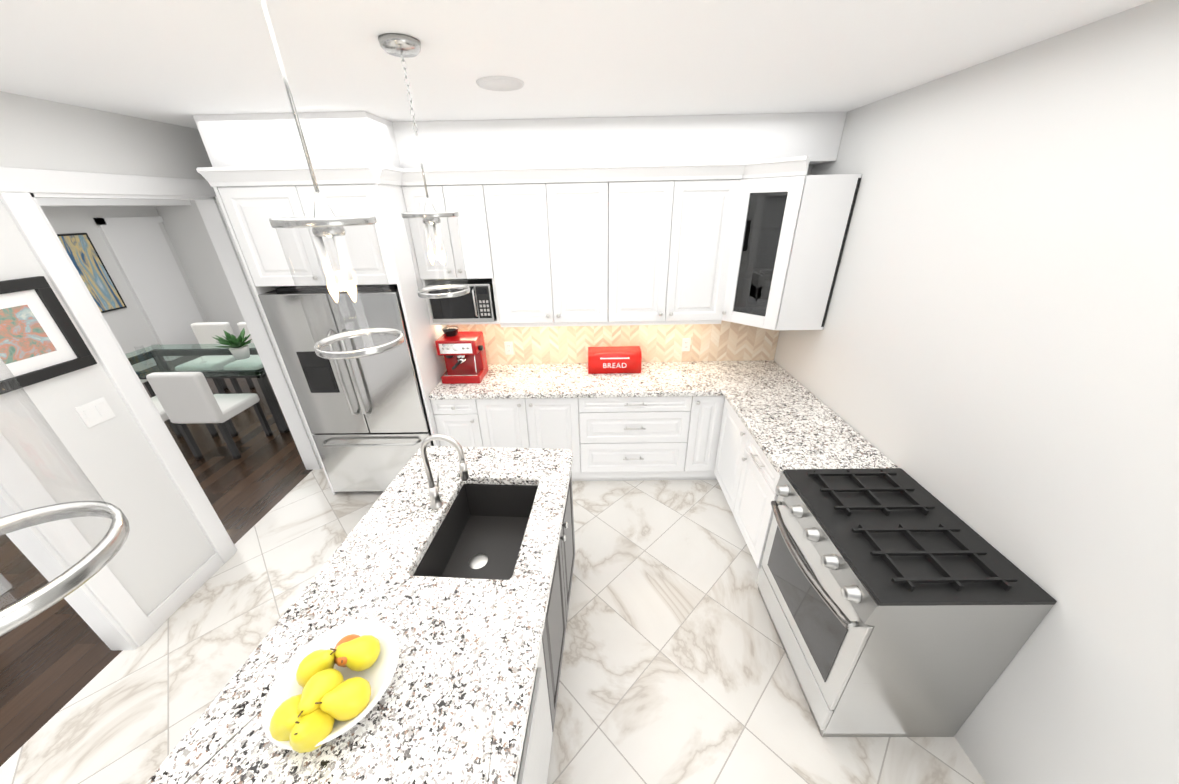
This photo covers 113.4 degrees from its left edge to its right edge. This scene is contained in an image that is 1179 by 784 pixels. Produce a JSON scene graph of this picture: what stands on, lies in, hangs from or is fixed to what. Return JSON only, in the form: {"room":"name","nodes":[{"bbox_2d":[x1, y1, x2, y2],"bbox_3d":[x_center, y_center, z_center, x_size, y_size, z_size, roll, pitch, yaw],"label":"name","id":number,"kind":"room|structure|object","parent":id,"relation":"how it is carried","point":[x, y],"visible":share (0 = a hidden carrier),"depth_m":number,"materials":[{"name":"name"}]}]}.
{"room":"kitchen","nodes":[
{"label":"kitchen","id":0,"kind":"room"},
{"bbox_2d":[0,91,215,615],"bbox_3d":[-2.626,-0.141,2.350,0.120,2.690,9.400,-1,26,1],"label":"wall","id":1,"kind":"structure","parent":0,"point":[166,550],"depth_m":2.04,"materials":[{"name":"white paint"}]},
{"bbox_2d":[0,276,96,394],"bbox_3d":[-2.561,-0.260,1.731,0.027,0.440,0.390,-1,26,1],"label":"picture frame","id":2,"kind":"object","parent":1,"relation":"attached to","point":[41,339],"visible":0.96,"depth_m":1.79,"materials":[{"name":"black painted wood"},{"name":"paper mat"},{"name":"printed art paper"}]},
{"bbox_2d":[75,397,114,427],"bbox_3d":[-2.562,0.105,2.011,0.009,0.118,0.125,-1,26,1],"label":"switch plate","id":3,"kind":"object","parent":1,"relation":"attached to","point":[95,412],"visible":1,"depth_m":2.01,"materials":[{"name":"white plastic"}]},
{"bbox_2d":[0,167,321,649],"bbox_3d":[-2.630,0.538,1.290,0.156,2.390,4.300,-1,26,1],"label":"door frame","id":4,"kind":"structure","parent":1,"relation":"attached to","point":[104,605],"depth_m":2.09,"materials":[{"name":"white wood"}]},
{"bbox_2d":[40,206,207,370],"bbox_3d":[-7.045,-0.103,2.451,0.100,2.690,9.500,-1,26,1],"label":"wall","id":5,"kind":"structure","parent":0,"point":[130,328],"depth_m":5.75,"materials":[{"name":"white paint"}]},
{"bbox_2d":[57,233,126,312],"bbox_3d":[-6.962,-1.559,5.218,0.033,1.040,0.810,-1,26,1],"label":"picture","id":6,"kind":"object","parent":5,"relation":"attached to","point":[82,253],"visible":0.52,"depth_m":5.41,"materials":[{"name":"printed canvas"},{"name":"black frame wood"}]},
{"bbox_2d":[93,216,203,360],"bbox_3d":[-6.945,-1.681,6.331,0.045,2.150,0.920,-1,26,1],"label":"door frame","id":7,"kind":"structure","parent":5,"relation":"attached to","point":[141,252],"depth_m":6.18,"materials":[{"name":"white wood"}]},
{"bbox_2d":[0,342,311,766],"bbox_3d":[-4.836,1.105,3.022,4.470,0.060,9.500,-1,26,1],"label":"floor","id":8,"kind":"structure","parent":0,"point":[57,657],"depth_m":2.62,"materials":[{"name":"brown wood"}]},
{"bbox_2d":[140,379,155,396],"bbox_3d":[-5.485,-0.098,4.410,0.510,0.920,0.460,-1,26,1],"label":"dining chair","id":9,"kind":"object","parent":8,"relation":"on","point":[148,387],"visible":0.02,"depth_m":4.62,"materials":[{"name":"white fabric"}]},
{"bbox_2d":[137,375,217,437],"bbox_3d":[-4.274,0.162,3.823,0.460,0.920,0.510,-1,26,1],"label":"dining chair","id":10,"kind":"object","parent":8,"relation":"on","point":[174,426],"visible":0.08,"depth_m":4.12,"materials":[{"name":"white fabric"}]},
{"bbox_2d":[127,328,288,432],"bbox_3d":[-4.271,-0.187,4.360,2.100,1.081,1.000,-1,26,1],"label":"dining table","id":11,"kind":"object","parent":8,"relation":"on","point":[238,348],"visible":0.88,"depth_m":4.15,"materials":[{"name":"clear glass"}]},
{"bbox_2d":[211,328,252,359],"bbox_3d":[-3.816,-0.515,4.156,0.286,0.330,0.356,-1,26,1],"label":"potted plant","id":12,"kind":"object","parent":11,"relation":"on","point":[239,349],"depth_m":4.15,"materials":[{"name":"green plant"}]},
{"bbox_2d":[146,372,272,459],"bbox_3d":[-3.674,0.154,3.816,0.460,0.920,0.510,-1,26,1],"label":"dining chair","id":13,"kind":"object","parent":8,"relation":"on","point":[184,398],"visible":1,"depth_m":3.56,"materials":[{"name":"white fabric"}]},
{"bbox_2d":[175,322,254,393],"bbox_3d":[-4.866,-0.383,4.974,0.460,0.920,0.510,-1,26,1],"label":"dining chair","id":14,"kind":"object","parent":8,"relation":"on","point":[205,332],"visible":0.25,"depth_m":4.96,"materials":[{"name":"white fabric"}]},
{"bbox_2d":[223,322,263,393],"bbox_3d":[-4.266,-0.391,4.966,0.460,0.920,0.510,-1,26,1],"label":"dining chair","id":15,"kind":"object","parent":8,"relation":"on","point":[235,384],"visible":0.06,"depth_m":4.86,"materials":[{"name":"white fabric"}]},
{"bbox_2d":[155,200,244,337],"bbox_3d":[-4.814,-2.179,6.654,4.310,2.690,0.100,-1,26,1],"label":"wall","id":16,"kind":"structure","parent":0,"point":[189,237],"depth_m":6.60,"materials":[{"name":"white paint"}]},
{"bbox_2d":[0,468,985,783],"bbox_3d":[-0.432,1.831,1.341,4.360,0.060,5.890,-1,26,1],"label":"floor","id":17,"kind":"structure","parent":0,"point":[676,666],"depth_m":2.05,"materials":[{"name":"tile"}]},
{"bbox_2d":[258,284,433,491],"bbox_3d":[-1.714,-0.020,3.177,0.916,1.720,0.726,-1,26,1],"label":"fridge","id":18,"kind":"object","parent":17,"relation":"on","point":[367,421],"visible":0.77,"depth_m":2.83,"materials":[{"name":"silver metal"}]},
{"bbox_2d":[431,399,482,446],"bbox_3d":[-1.040,0.316,3.427,0.348,0.872,0.598,-1,26,1],"label":"base cabinet","id":19,"kind":"object","parent":17,"relation":"on","point":[458,419],"depth_m":3.05,"materials":[{"name":"white wood"}]},
{"bbox_2d":[475,398,582,480],"bbox_3d":[-0.471,0.308,3.420,0.790,0.872,0.598,-1,26,1],"label":"base cabinet","id":20,"kind":"object","parent":17,"relation":"on","point":[543,423],"depth_m":3.07,"materials":[{"name":"white wood"}]},
{"bbox_2d":[516,623,555,783],"bbox_3d":[-0.444,1.349,1.292,0.522,0.852,0.612,1,26,4],"label":"base cabinet","id":21,"kind":"object","parent":17,"relation":"on","point":[535,758],"depth_m":1.37,"materials":[{"name":"wood"},{"name":"painted wood"},{"name":"brushed nickel"}]},
{"bbox_2d":[146,446,572,783],"bbox_3d":[-0.608,0.731,1.504,0.920,0.054,1.760,1,26,4],"label":"countertop","id":22,"kind":"structure","parent":21,"relation":"on","point":[452,706],"depth_m":1.24,"materials":[{"name":"white stone"}]},
{"bbox_2d":[262,619,398,752],"bbox_3d":[-0.726,0.804,1.099,0.336,0.167,0.342,1,26,4],"label":"fruit bowl","id":23,"kind":"object","parent":22,"relation":"on","point":[330,684],"visible":1,"depth_m":1.07,"materials":[{"name":"white ceramic"}]},
{"bbox_2d":[420,434,468,508],"bbox_3d":[-0.653,0.355,1.762,0.214,0.397,0.084,1,26,4],"label":"faucet","id":24,"kind":"object","parent":22,"relation":"on","point":[436,501],"visible":1,"depth_m":1.73,"materials":[{"name":"silver metal"}]},
{"bbox_2d":[413,484,537,579],"bbox_3d":[-0.480,0.729,1.827,0.434,0.226,0.624,1,26,4],"label":"sink basin","id":25,"kind":"object","parent":22,"relation":"in","point":[480,533],"visible":0.62,"depth_m":1.98,"materials":[{"name":"grey stone"}]},
{"bbox_2d":[579,396,694,480],"bbox_3d":[0.359,0.297,3.409,0.870,0.872,0.598,-1,26,1],"label":"base cabinet","id":26,"kind":"object","parent":17,"relation":"on","point":[634,438],"depth_m":3.11,"materials":[{"name":"white wood"}]},
{"bbox_2d":[687,396,724,479],"bbox_3d":[0.920,0.290,3.402,0.253,0.872,0.598,-1,26,1],"label":"base cabinet","id":27,"kind":"object","parent":17,"relation":"on","point":[706,422],"depth_m":3.11,"materials":[{"name":"white wood"}]},
{"bbox_2d":[428,360,809,399],"bbox_3d":[0.210,-0.106,3.189,2.865,0.045,0.645,-1,26,1],"label":"countertop","id":28,"kind":"structure","parent":27,"relation":"on","point":[691,378],"depth_m":3.08,"materials":[{"name":"white stone"}]},
{"bbox_2d":[435,326,487,383],"bbox_3d":[-1.013,-0.289,3.090,0.340,0.413,0.362,-1,26,1],"label":"espresso machine","id":29,"kind":"object","parent":28,"relation":"on","point":[464,354],"visible":1,"depth_m":3.08,"materials":[{"name":"red metal"}]},
{"bbox_2d":[588,346,641,373],"bbox_3d":[0.209,-0.279,3.289,0.440,0.178,0.227,-1,26,1],"label":"bread box","id":30,"kind":"object","parent":28,"relation":"on","point":[614,359],"visible":1,"depth_m":3.20,"materials":[{"name":"red metal"}]},
{"bbox_2d":[714,398,780,569],"bbox_3d":[1.319,0.623,2.695,0.653,0.873,0.992,-1,26,1],"label":"base cabinet","id":31,"kind":"object","parent":17,"relation":"on","point":[747,475],"visible":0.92,"depth_m":2.54,"materials":[{"name":"white wood"}]},
{"bbox_2d":[724,392,898,475],"bbox_3d":[1.320,0.222,2.465,0.636,0.045,0.930,-1,26,1],"label":"countertop","id":32,"kind":"structure","parent":31,"relation":"on","point":[788,420],"depth_m":2.35,"materials":[{"name":"white stone"}]},
{"bbox_2d":[757,468,1056,736],"bbox_3d":[1.285,0.971,1.886,0.705,0.952,0.758,-1,26,1],"label":"range","id":33,"kind":"object","parent":17,"relation":"on","point":[899,602],"visible":1,"depth_m":1.59,"materials":[{"name":"silver metal"}]},
{"bbox_2d":[324,165,812,363],"bbox_3d":[-0.470,-0.664,3.344,4.420,2.690,0.110,-1,26,1],"label":"wall","id":34,"kind":"structure","parent":0,"point":[726,341],"depth_m":3.39,"materials":[{"name":"beige tile"}]},
{"bbox_2d":[212,180,419,287],"bbox_3d":[-1.734,-1.105,2.716,0.940,0.585,0.668,-1,26,1],"label":"upper cabinet","id":35,"kind":"object","parent":34,"relation":"attached to","point":[247,209],"depth_m":2.42,"materials":[{"name":"white wood"}]},
{"bbox_2d":[400,180,495,283],"bbox_3d":[-0.972,-1.174,2.855,0.538,0.610,0.348,-1,26,1],"label":"upper cabinet","id":36,"kind":"object","parent":34,"relation":"attached to","point":[471,206],"depth_m":2.69,"materials":[{"name":"white wood"}]},
{"bbox_2d":[426,278,496,322],"bbox_3d":[-0.965,-0.723,3.029,0.470,0.283,0.372,-1,26,1],"label":"microwave","id":37,"kind":"object","parent":36,"relation":"in","point":[476,303],"visible":0.77,"depth_m":2.91,"materials":[{"name":"silver metal"}]},
{"bbox_2d":[504,342,513,354],"bbox_3d":[-0.712,-0.386,3.414,0.072,0.118,0.008,-1,26,1],"label":"outlet","id":38,"kind":"object","parent":34,"relation":"attached to","point":[508,348],"visible":1,"depth_m":3.41,"materials":[{"name":"white plastic"}]},
{"bbox_2d":[484,180,611,326],"bbox_3d":[-0.282,-1.030,2.921,0.833,0.951,0.348,-1,26,1],"label":"upper cabinet","id":39,"kind":"object","parent":34,"relation":"attached to","point":[552,239],"depth_m":2.74,"materials":[{"name":"white wood"}]},
{"bbox_2d":[612,176,671,323],"bbox_3d":[0.352,-1.039,2.913,0.435,0.951,0.348,-1,26,1],"label":"upper cabinet","id":40,"kind":"object","parent":34,"relation":"attached to","point":[641,209],"depth_m":2.73,"materials":[{"name":"white wood"}]},
{"bbox_2d":[681,338,690,350],"bbox_3d":[0.847,-0.412,3.392,0.072,0.118,0.008,-1,26,1],"label":"outlet","id":41,"kind":"object","parent":34,"relation":"attached to","point":[686,342],"visible":1,"depth_m":3.39,"materials":[{"name":"white plastic"}]},
{"bbox_2d":[664,160,759,324],"bbox_3d":[0.817,-1.076,2.862,0.498,1.045,0.401,-1,26,1],"label":"upper cabinet","id":42,"kind":"object","parent":34,"relation":"attached to","point":[708,226],"depth_m":2.70,"materials":[{"name":"white wood"}]},
{"bbox_2d":[0,0,1152,128],"bbox_3d":[-2.706,-1.418,1.788,8.830,0.100,9.500,-1,26,1],"label":"ceiling","id":43,"kind":"structure","parent":0,"point":[179,62],"depth_m":1.39,"materials":[{"name":"white paint"}]},
{"bbox_2d":[0,359,129,635],"bbox_3d":[-0.604,-0.179,0.198,0.208,0.820,0.208,-1,26,1],"label":"pendant light","id":44,"kind":"object","parent":43,"relation":"hanging from","point":[100,555],"visible":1,"depth_m":0.40,"materials":[{"name":"clear glass"}]},
{"bbox_2d":[36,198,190,205],"bbox_3d":[-6.704,-2.044,3.809,0.600,0.390,5.160,-1,26,1],"label":"beam","id":45,"kind":"structure","parent":43,"relation":"attached to","point":[89,202],"depth_m":5.15,"materials":[{"name":"white paint"}]},
{"bbox_2d":[260,0,403,358],"bbox_3d":[-0.610,-0.492,0.846,0.208,0.820,0.208,-1,26,1],"label":"pendant light","id":46,"kind":"object","parent":43,"relation":"hanging from","point":[324,221],"visible":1,"depth_m":0.91,"materials":[{"name":"clear glass"}]},
{"bbox_2d":[378,33,469,298],"bbox_3d":[-0.616,-0.784,1.449,0.208,0.820,0.208,-1,26,1],"label":"pendant light","id":47,"kind":"object","parent":43,"relation":"hanging from","point":[400,45],"visible":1,"depth_m":1.47,"materials":[{"name":"clear glass"}]},
{"bbox_2d":[476,76,523,90],"bbox_3d":[-0.396,-1.371,1.724,0.212,0.009,0.212,-1,26,1],"label":"ceiling speaker","id":48,"kind":"object","parent":43,"relation":"attached to","point":[499,83],"visible":0.96,"depth_m":1.71,"materials":[{"name":"white plastic"}]},
{"bbox_2d":[193,111,846,167],"bbox_3d":[-0.310,-1.603,2.494,3.848,0.263,0.619,-1,26,1],"label":"soffit","id":49,"kind":"structure","parent":43,"relation":"attached to","point":[273,139],"depth_m":2.47,"materials":[{"name":"white paint"}]},
{"bbox_2d":[774,0,1178,783],"bbox_3d":[1.673,0.587,0.670,0.100,2.690,5.790,-1,26,1],"label":"wall","id":50,"kind":"structure","parent":0,"point":[990,352],"depth_m":1.38,"materials":[{"name":"white paint"}]},
{"bbox_3d":[-4.844,0.120,1.901,4.310,2.690,0.140,-1,26,1],"label":"wall","id":51,"kind":"structure","parent":0,"visible":0},
{"bbox_2d":[0,573,11,594],"bbox_3d":[-4.451,0.275,1.960,3.180,2.345,0.205,-1,26,1],"label":"trim","id":52,"kind":"structure","parent":51,"relation":"attached to","point":[5,585],"depth_m":2.51,"materials":[{"name":"white wood"}]}
]}

